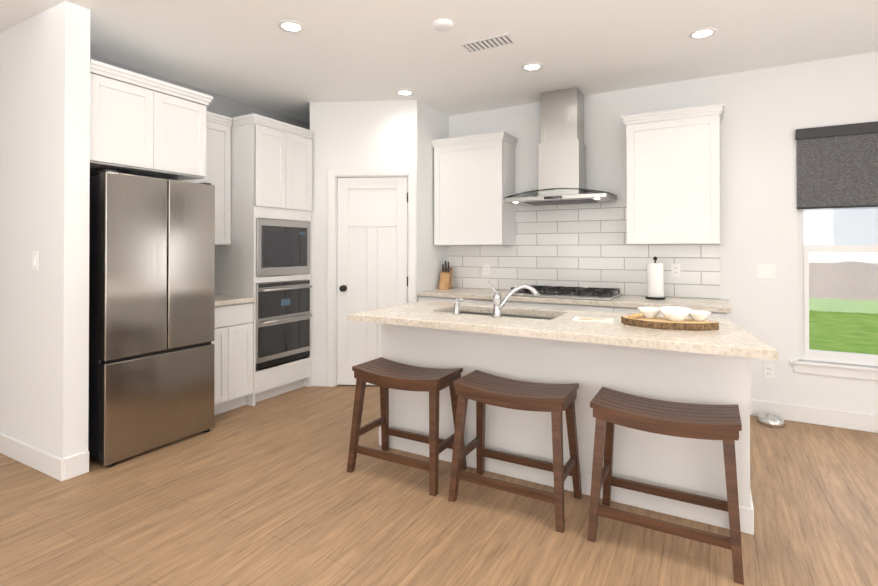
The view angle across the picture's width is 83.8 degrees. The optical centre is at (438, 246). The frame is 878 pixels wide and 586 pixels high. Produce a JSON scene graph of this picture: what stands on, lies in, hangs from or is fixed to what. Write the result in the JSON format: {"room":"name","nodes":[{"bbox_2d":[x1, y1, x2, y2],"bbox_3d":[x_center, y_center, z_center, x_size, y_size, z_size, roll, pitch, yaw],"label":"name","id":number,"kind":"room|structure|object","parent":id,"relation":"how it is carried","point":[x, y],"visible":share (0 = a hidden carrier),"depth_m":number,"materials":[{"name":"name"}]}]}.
{"room":"kitchen","nodes":[
{"label":"kitchen","id":0,"kind":"room"},
{"bbox_2d":[0,0,89,458],"bbox_3d":[-3.549,-0.033,3.672,3.250,2.770,0.130,0,0,29],"label":"wall","id":1,"kind":"structure","parent":0,"point":[44,186],"depth_m":2.93,"materials":[{"name":"white paint"}]},
{"bbox_2d":[32,251,37,269],"bbox_3d":[-2.471,0.087,2.986,0.075,0.115,0.013,0,0,29],"label":"light switch","id":2,"kind":"object","parent":1,"relation":"attached to","point":[34,260],"visible":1,"depth_m":2.98,"materials":[{"name":"white plastic"}]},
{"bbox_2d":[0,433,88,480],"bbox_3d":[-3.546,1.289,3.653,3.264,0.125,0.144,0,0,29],"label":"baseboard","id":3,"kind":"structure","parent":1,"relation":"attached to","point":[54,466],"depth_m":2.90,"materials":[{"name":"white wood"}]},
{"bbox_2d":[90,55,309,129],"bbox_3d":[-2.044,-0.026,4.692,0.120,2.770,3.120,0,0,29],"label":"wall","id":4,"kind":"structure","parent":0,"point":[224,106],"depth_m":4.63,"materials":[{"name":"grey paint"}]},
{"bbox_2d":[90,59,212,180],"bbox_3d":[-2.207,-0.817,3.479,0.715,0.615,0.825,0,0,29],"label":"upper cabinet","id":5,"kind":"object","parent":4,"relation":"attached to","point":[143,125],"visible":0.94,"depth_m":3.26,"materials":[{"name":"white wood"}]},
{"bbox_2d":[184,111,233,244],"bbox_3d":[-2.073,-0.568,4.147,0.355,1.105,0.495,0,0,29],"label":"upper cabinet","id":6,"kind":"object","parent":4,"relation":"attached to","point":[218,151],"visible":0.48,"depth_m":4.20,"materials":[{"name":"white wood"}]},
{"bbox_2d":[310,100,416,372],"bbox_3d":[-0.735,-0.026,4.796,1.053,2.770,0.110,0,0,3],"label":"wall","id":7,"kind":"structure","parent":0,"point":[364,134],"depth_m":4.76,"materials":[{"name":"white paint"}]},
{"bbox_2d":[311,373,327,386],"bbox_3d":[-0.728,1.296,4.725,1.033,0.125,0.014,0,0,3],"label":"baseboard","id":8,"kind":"structure","parent":7,"relation":"attached to","point":[319,379],"depth_m":4.74,"materials":[{"name":"white wood"}]},
{"bbox_2d":[328,168,415,386],"bbox_3d":[-0.647,0.302,4.780,0.860,2.115,0.128,0,0,3],"label":"door frame","id":9,"kind":"structure","parent":7,"relation":"attached to","point":[334,174],"depth_m":4.74,"materials":[{"name":"white wood"}]},
{"bbox_2d":[337,177,407,384],"bbox_3d":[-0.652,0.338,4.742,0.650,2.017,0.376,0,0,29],"label":"pantry door","id":10,"kind":"structure","parent":7,"relation":"in","point":[372,243],"depth_m":4.76,"materials":[{"name":"white wood"}]},
{"bbox_2d":[417,100,448,301],"bbox_3d":[-0.106,-0.024,5.023,0.120,2.770,0.650,0,0,29],"label":"wall","id":11,"kind":"structure","parent":0,"point":[432,124],"depth_m":4.89,"materials":[{"name":"white paint"}]},
{"bbox_2d":[0,385,877,585],"bbox_3d":[-1.142,1.386,1.256,10.040,0.100,8.460,0,0,29],"label":"floor","id":12,"kind":"structure","parent":0,"point":[271,491],"depth_m":2.39,"materials":[{"name":"brown wood"}]},
{"bbox_2d":[88,170,214,467],"bbox_3d":[-2.172,0.443,3.462,0.785,1.814,0.745,0,0,29],"label":"fridge","id":13,"kind":"object","parent":12,"relation":"on","point":[151,303],"visible":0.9,"depth_m":3.17,"materials":[{"name":"grey metal"}]},
{"bbox_2d":[211,294,254,414],"bbox_3d":[-1.952,0.842,4.062,0.640,1.025,0.510,0,0,29],"label":"base cabinet","id":14,"kind":"object","parent":12,"relation":"on","point":[232,342],"visible":0.48,"depth_m":3.98,"materials":[{"name":"white wood"}]},
{"bbox_2d":[215,113,313,405],"bbox_3d":[-1.667,0.120,4.577,0.640,2.475,0.710,0,0,29],"label":"tall cabinet","id":15,"kind":"object","parent":12,"relation":"on","point":[271,168],"visible":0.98,"depth_m":4.29,"materials":[{"name":"white wood"}]},
{"bbox_2d":[256,218,309,276],"bbox_3d":[-1.587,0.013,4.551,0.462,0.500,0.630,0,0,29],"label":"microwave","id":16,"kind":"object","parent":15,"relation":"in","point":[282,247],"visible":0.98,"depth_m":4.40,"materials":[{"name":"grey metal"}]},
{"bbox_2d":[256,280,311,369],"bbox_3d":[-1.611,0.688,4.560,0.606,0.730,0.630,0,0,29],"label":"wall oven","id":17,"kind":"object","parent":15,"relation":"in","point":[283,315],"visible":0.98,"depth_m":4.40,"materials":[{"name":"grey metal"}]},
{"bbox_2d":[347,357,466,495],"bbox_3d":[-0.192,1.038,2.947,0.608,0.618,0.390,0,0,29],"label":"stool","id":18,"kind":"object","parent":12,"relation":"on","point":[384,374],"visible":1,"depth_m":2.91,"materials":[{"name":"brown wood"}]},
{"bbox_2d":[419,296,464,302],"bbox_3d":[0.177,0.920,4.865,0.511,0.880,0.630,0,0,29],"label":"base cabinet","id":19,"kind":"object","parent":12,"relation":"on","point":[421,298],"depth_m":4.62,"materials":[{"name":"white wood"}]},
{"bbox_2d":[465,300,512,305],"bbox_3d":[0.542,0.918,4.660,0.573,0.880,0.630,0,0,29],"label":"base cabinet","id":20,"kind":"object","parent":12,"relation":"on","point":[487,302],"depth_m":4.37,"materials":[{"name":"white wood"}]},
{"bbox_2d":[448,370,581,532],"bbox_3d":[0.409,1.036,2.608,0.608,0.618,0.390,0,0,29],"label":"stool","id":21,"kind":"object","parent":12,"relation":"on","point":[481,389],"visible":1,"depth_m":2.57,"materials":[{"name":"brown wood"}]},
{"bbox_2d":[379,325,753,534],"bbox_3d":[0.666,0.907,3.048,2.146,0.882,0.573,0,0,29],"label":"kitchen island","id":22,"kind":"object","parent":12,"relation":"on","point":[560,346],"depth_m":2.65,"materials":[{"name":"white"}]},
{"bbox_2d":[348,301,778,359],"bbox_3d":[0.618,0.445,2.919,2.236,0.040,0.940,0,0,29],"label":"island countertop","id":23,"kind":"structure","parent":22,"relation":"on","point":[731,340],"depth_m":2.58,"materials":[{"name":"beige stone"}]},
{"bbox_2d":[453,298,464,314],"bbox_3d":[0.122,0.374,3.059,0.071,0.101,0.048,0,0,29],"label":"soap dispenser","id":24,"kind":"object","parent":23,"relation":"on","point":[456,308],"visible":1,"depth_m":3.06,"materials":[{"name":"silver metal"}]},
{"bbox_2d":[448,309,551,316],"bbox_3d":[0.391,0.564,3.183,0.821,0.218,0.410,0,0,29],"label":"sink","id":25,"kind":"object","parent":23,"relation":"in","point":[449,310],"depth_m":3.36,"materials":[{"name":"silver metal"}]},
{"bbox_2d":[488,280,538,317],"bbox_3d":[0.442,0.314,2.922,0.287,0.220,0.134,0,0,29],"label":"faucet","id":26,"kind":"object","parent":23,"relation":"on","point":[498,304],"visible":1,"depth_m":2.91,"materials":[{"name":"silver metal"}]},
{"bbox_2d":[572,316,613,322],"bbox_3d":[0.881,0.419,2.789,0.220,0.009,0.150,0,0,22],"label":"magazine","id":27,"kind":"object","parent":23,"relation":"on","point":[593,319],"visible":1,"depth_m":2.77,"materials":[{"name":"white paper"}]},
{"bbox_2d":[621,316,718,330],"bbox_3d":[1.201,0.404,2.570,0.470,0.036,0.228,0,0,29],"label":"tray","id":28,"kind":"object","parent":23,"relation":"on","point":[664,323],"visible":0.92,"depth_m":2.48,"materials":[{"name":"brown wood"}]},
{"bbox_2d":[627,313,643,318],"bbox_3d":[1.056,0.373,2.623,0.083,0.023,0.070,0,0,29],"label":"crackers","id":29,"kind":"object","parent":28,"relation":"on","point":[635,315],"visible":1,"depth_m":2.60,"materials":[{"name":"brown food"}]},
{"bbox_2d":[638,307,660,317],"bbox_3d":[1.141,0.360,2.650,0.120,0.050,0.120,0,0,29],"label":"bowl","id":30,"kind":"object","parent":28,"relation":"on","point":[650,312],"visible":0.96,"depth_m":2.62,"materials":[{"name":"white ceramic"}]},
{"bbox_2d":[659,306,691,320],"bbox_3d":[1.228,0.353,2.541,0.152,0.064,0.152,0,0,29],"label":"bowl","id":31,"kind":"object","parent":28,"relation":"on","point":[671,313],"visible":1,"depth_m":2.50,"materials":[{"name":"white ceramic"}]},
{"bbox_2d":[689,310,710,320],"bbox_3d":[1.347,0.361,2.538,0.112,0.048,0.112,0,0,29],"label":"bowl","id":32,"kind":"object","parent":28,"relation":"on","point":[698,315],"visible":0.88,"depth_m":2.50,"materials":[{"name":"white ceramic"}]},
{"bbox_2d":[513,300,624,312],"bbox_3d":[1.132,0.916,4.331,1.022,0.880,0.630,0,0,29],"label":"base cabinet","id":33,"kind":"object","parent":12,"relation":"on","point":[586,307],"depth_m":4.00,"materials":[{"name":"white wood"}]},
{"bbox_2d":[417,288,731,311],"bbox_3d":[1.080,0.456,4.349,2.594,0.039,0.656,0,0,29],"label":"countertop","id":34,"kind":"structure","parent":33,"relation":"on","point":[705,304],"depth_m":3.99,"materials":[{"name":"beige stone"}]},
{"bbox_2d":[439,261,452,289],"bbox_3d":[0.072,0.294,5.064,0.100,0.290,0.220,0,0,12],"label":"knife block","id":35,"kind":"object","parent":34,"relation":"on","point":[445,278],"visible":1,"depth_m":5.01,"materials":[{"name":"brown wood"}]},
{"bbox_2d":[505,285,621,300],"bbox_3d":[1.105,0.404,4.337,0.900,0.062,0.520,0,0,29],"label":"cooktop","id":36,"kind":"object","parent":34,"relation":"in","point":[591,293],"visible":0.92,"depth_m":4.21,"materials":[{"name":"black metal"}]},
{"bbox_2d":[646,257,664,299],"bbox_3d":[1.790,0.259,4.047,0.150,0.349,0.150,0,0,29],"label":"paper towel holder","id":37,"kind":"object","parent":34,"relation":"on","point":[655,280],"visible":1,"depth_m":3.99,"materials":[{"name":"white paper"}]},
{"bbox_2d":[625,308,662,314],"bbox_3d":[1.695,0.914,4.016,0.512,0.880,0.630,0,0,29],"label":"base cabinet","id":38,"kind":"object","parent":12,"relation":"on","point":[627,310],"depth_m":3.77,"materials":[{"name":"white wood"}]},
{"bbox_2d":[587,387,743,584],"bbox_3d":[1.036,1.033,2.254,0.608,0.618,0.390,0,0,29],"label":"stool","id":39,"kind":"object","parent":12,"relation":"on","point":[611,408],"visible":1,"depth_m":2.19,"materials":[{"name":"brown wood"}]},
{"bbox_2d":[687,312,728,318],"bbox_3d":[2.006,0.913,3.842,0.447,0.880,0.630,0,0,29],"label":"base cabinet","id":40,"kind":"object","parent":12,"relation":"on","point":[719,315],"depth_m":3.49,"materials":[{"name":"white wood"}]},
{"bbox_2d":[757,414,784,427],"bbox_3d":[2.532,1.326,3.728,0.180,0.050,0.180,0,0,29],"label":"pet bowl","id":41,"kind":"object","parent":12,"relation":"on","point":[771,420],"visible":1,"depth_m":3.69,"materials":[{"name":"silver metal"}]},
{"bbox_2d":[0,0,877,122],"bbox_3d":[-1.142,-1.484,1.275,10.040,0.100,8.460,0,0,29],"label":"ceiling","id":42,"kind":"structure","parent":0,"point":[250,52],"depth_m":3.42,"materials":[{"name":"white paint"}]},
{"bbox_2d":[277,20,304,32],"bbox_3d":[-0.952,-1.417,3.151,0.176,0.010,0.176,0,0,29],"label":"recessed light","id":43,"kind":"object","parent":42,"relation":"in","point":[293,26],"visible":0.98,"depth_m":3.15,"materials":[{"name":"white plastic"}]},
{"bbox_2d":[395,89,413,95],"bbox_3d":[-0.313,-1.408,4.478,0.176,0.010,0.176,0,0,29],"label":"recessed light","id":44,"kind":"object","parent":42,"relation":"in","point":[405,92],"visible":1,"depth_m":4.47,"materials":[{"name":"white"}]},
{"bbox_2d":[433,19,452,31],"bbox_3d":[0.027,-1.406,3.119,0.130,0.032,0.130,0,0,29],"label":"smoke detector","id":45,"kind":"object","parent":42,"relation":"attached to","point":[442,25],"visible":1,"depth_m":3.08,"materials":[{"name":"white plastic"}]},
{"bbox_2d":[460,33,515,52],"bbox_3d":[0.341,-1.414,3.413,0.360,0.012,0.160,0,0,29],"label":"ceiling vent","id":46,"kind":"object","parent":42,"relation":"in","point":[489,42],"visible":0.94,"depth_m":3.40,"materials":[{"name":"white metal"}]},
{"bbox_2d":[521,62,542,70],"bbox_3d":[0.732,-1.412,3.847,0.176,0.010,0.176,0,0,29],"label":"recessed light","id":47,"kind":"object","parent":42,"relation":"in","point":[532,66],"visible":0.98,"depth_m":3.83,"materials":[{"name":"white plastic"}]},
{"bbox_2d":[688,27,717,38],"bbox_3d":[1.752,-1.416,3.254,0.176,0.010,0.176,0,0,29],"label":"recessed light","id":48,"kind":"object","parent":42,"relation":"in","point":[702,33],"visible":0.96,"depth_m":3.25,"materials":[{"name":"white plastic"}]},
{"bbox_2d":[449,51,877,414],"bbox_3d":[1.984,-0.029,4.295,7.540,2.770,0.120,0,0,29],"label":"wall","id":49,"kind":"structure","parent":0,"point":[768,112],"depth_m":3.91,"materials":[{"name":"white paint"}]},
{"bbox_2d":[431,131,517,245],"bbox_3d":[0.347,-0.543,4.919,0.805,1.065,0.365,0,0,29],"label":"upper cabinet","id":50,"kind":"object","parent":49,"relation":"attached to","point":[474,180],"visible":0.98,"depth_m":4.77,"materials":[{"name":"white wood"}]},
{"bbox_2d":[503,87,617,205],"bbox_3d":[1.096,-0.904,4.433,0.920,1.015,0.493,0,0,29],"label":"range hood","id":51,"kind":"object","parent":49,"relation":"attached to","point":[561,163],"visible":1,"depth_m":4.40,"materials":[{"name":"silver metal"}]},
{"bbox_2d":[449,199,719,298],"bbox_3d":[1.212,0.008,4.651,2.536,0.859,0.008,0,0,29],"label":"tile backsplash","id":52,"kind":"structure","parent":49,"relation":"attached to","point":[585,245],"depth_m":4.58,"materials":[{"name":"white tile"}]},
{"bbox_2d":[483,264,489,274],"bbox_3d":[0.491,0.241,5.043,0.072,0.115,0.008,0,0,29],"label":"outlet","id":53,"kind":"object","parent":52,"relation":"attached to","point":[486,269],"visible":1,"depth_m":5.04,"materials":[{"name":"white plastic"}]},
{"bbox_2d":[671,263,680,276],"bbox_3d":[2.027,0.205,4.184,0.072,0.115,0.008,0,0,29],"label":"outlet","id":54,"kind":"object","parent":52,"relation":"attached to","point":[675,270],"visible":1,"depth_m":4.18,"materials":[{"name":"white plastic"}]},
{"bbox_2d":[622,103,723,244],"bbox_3d":[1.927,-0.548,4.035,0.736,1.065,0.365,0,0,29],"label":"upper cabinet","id":55,"kind":"object","parent":49,"relation":"attached to","point":[673,177],"visible":1,"depth_m":3.90,"materials":[{"name":"white wood"}]},
{"bbox_2d":[757,264,774,278],"bbox_3d":[2.593,0.198,3.876,0.120,0.115,0.013,0,0,29],"label":"switch plate","id":56,"kind":"object","parent":49,"relation":"attached to","point":[766,271],"visible":1,"depth_m":3.88,"materials":[{"name":"white plastic"}]},
{"bbox_2d":[763,364,773,378],"bbox_3d":[2.608,0.988,3.866,0.072,0.115,0.008,0,0,29],"label":"electrical outlet","id":57,"kind":"object","parent":49,"relation":"attached to","point":[768,371],"visible":1,"depth_m":3.86,"materials":[{"name":"white plastic"}]},
{"bbox_2d":[750,399,877,432],"bbox_3d":[3.758,1.286,3.217,3.160,0.125,0.014,0,0,29],"label":"baseboard","id":58,"kind":"structure","parent":49,"relation":"attached to","point":[837,418],"depth_m":3.71,"materials":[{"name":"white wood"}]},
{"bbox_2d":[790,207,877,380],"bbox_3d":[3.191,0.037,3.594,1.010,1.872,0.145,0,0,29],"label":"window","id":59,"kind":"structure","parent":49,"relation":"in","point":[805,352],"depth_m":3.73,"materials":[{"name":"white"}]},
{"bbox_2d":[795,121,877,208],"bbox_3d":[3.165,-0.595,3.551,0.934,0.618,0.028,0,0,29],"label":"window blind","id":60,"kind":"object","parent":49,"relation":"attached to","point":[837,166],"visible":0.96,"depth_m":3.65,"materials":[{"name":"grey fabric"}]},
{"bbox_2d":[804,207,877,262],"bbox_3d":[26.301,-2.915,16.345,50.000,9.300,0.500,0,0,29],"label":"sky","id":61,"kind":"structure","parent":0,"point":[838,238],"depth_m":21.09,"materials":[{"name":"white"}]},
{"label":"outside","id":62,"kind":"structure","parent":0,"visible":0},
{"bbox_2d":[809,298,877,354],"bbox_3d":[17.466,1.742,15.882,65.000,0.020,35.080,0,0,29],"label":"lawn","id":63,"kind":"structure","parent":62,"point":[869,310],"depth_m":10.47,"materials":[{"name":"green plant"}]},
{"bbox_2d":[809,261,877,300],"bbox_3d":[18.765,1.099,13.086,60.500,1.230,0.500,0,0,29],"label":"fence","id":64,"kind":"object","parent":63,"relation":"on","point":[840,268],"depth_m":15.92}
]}

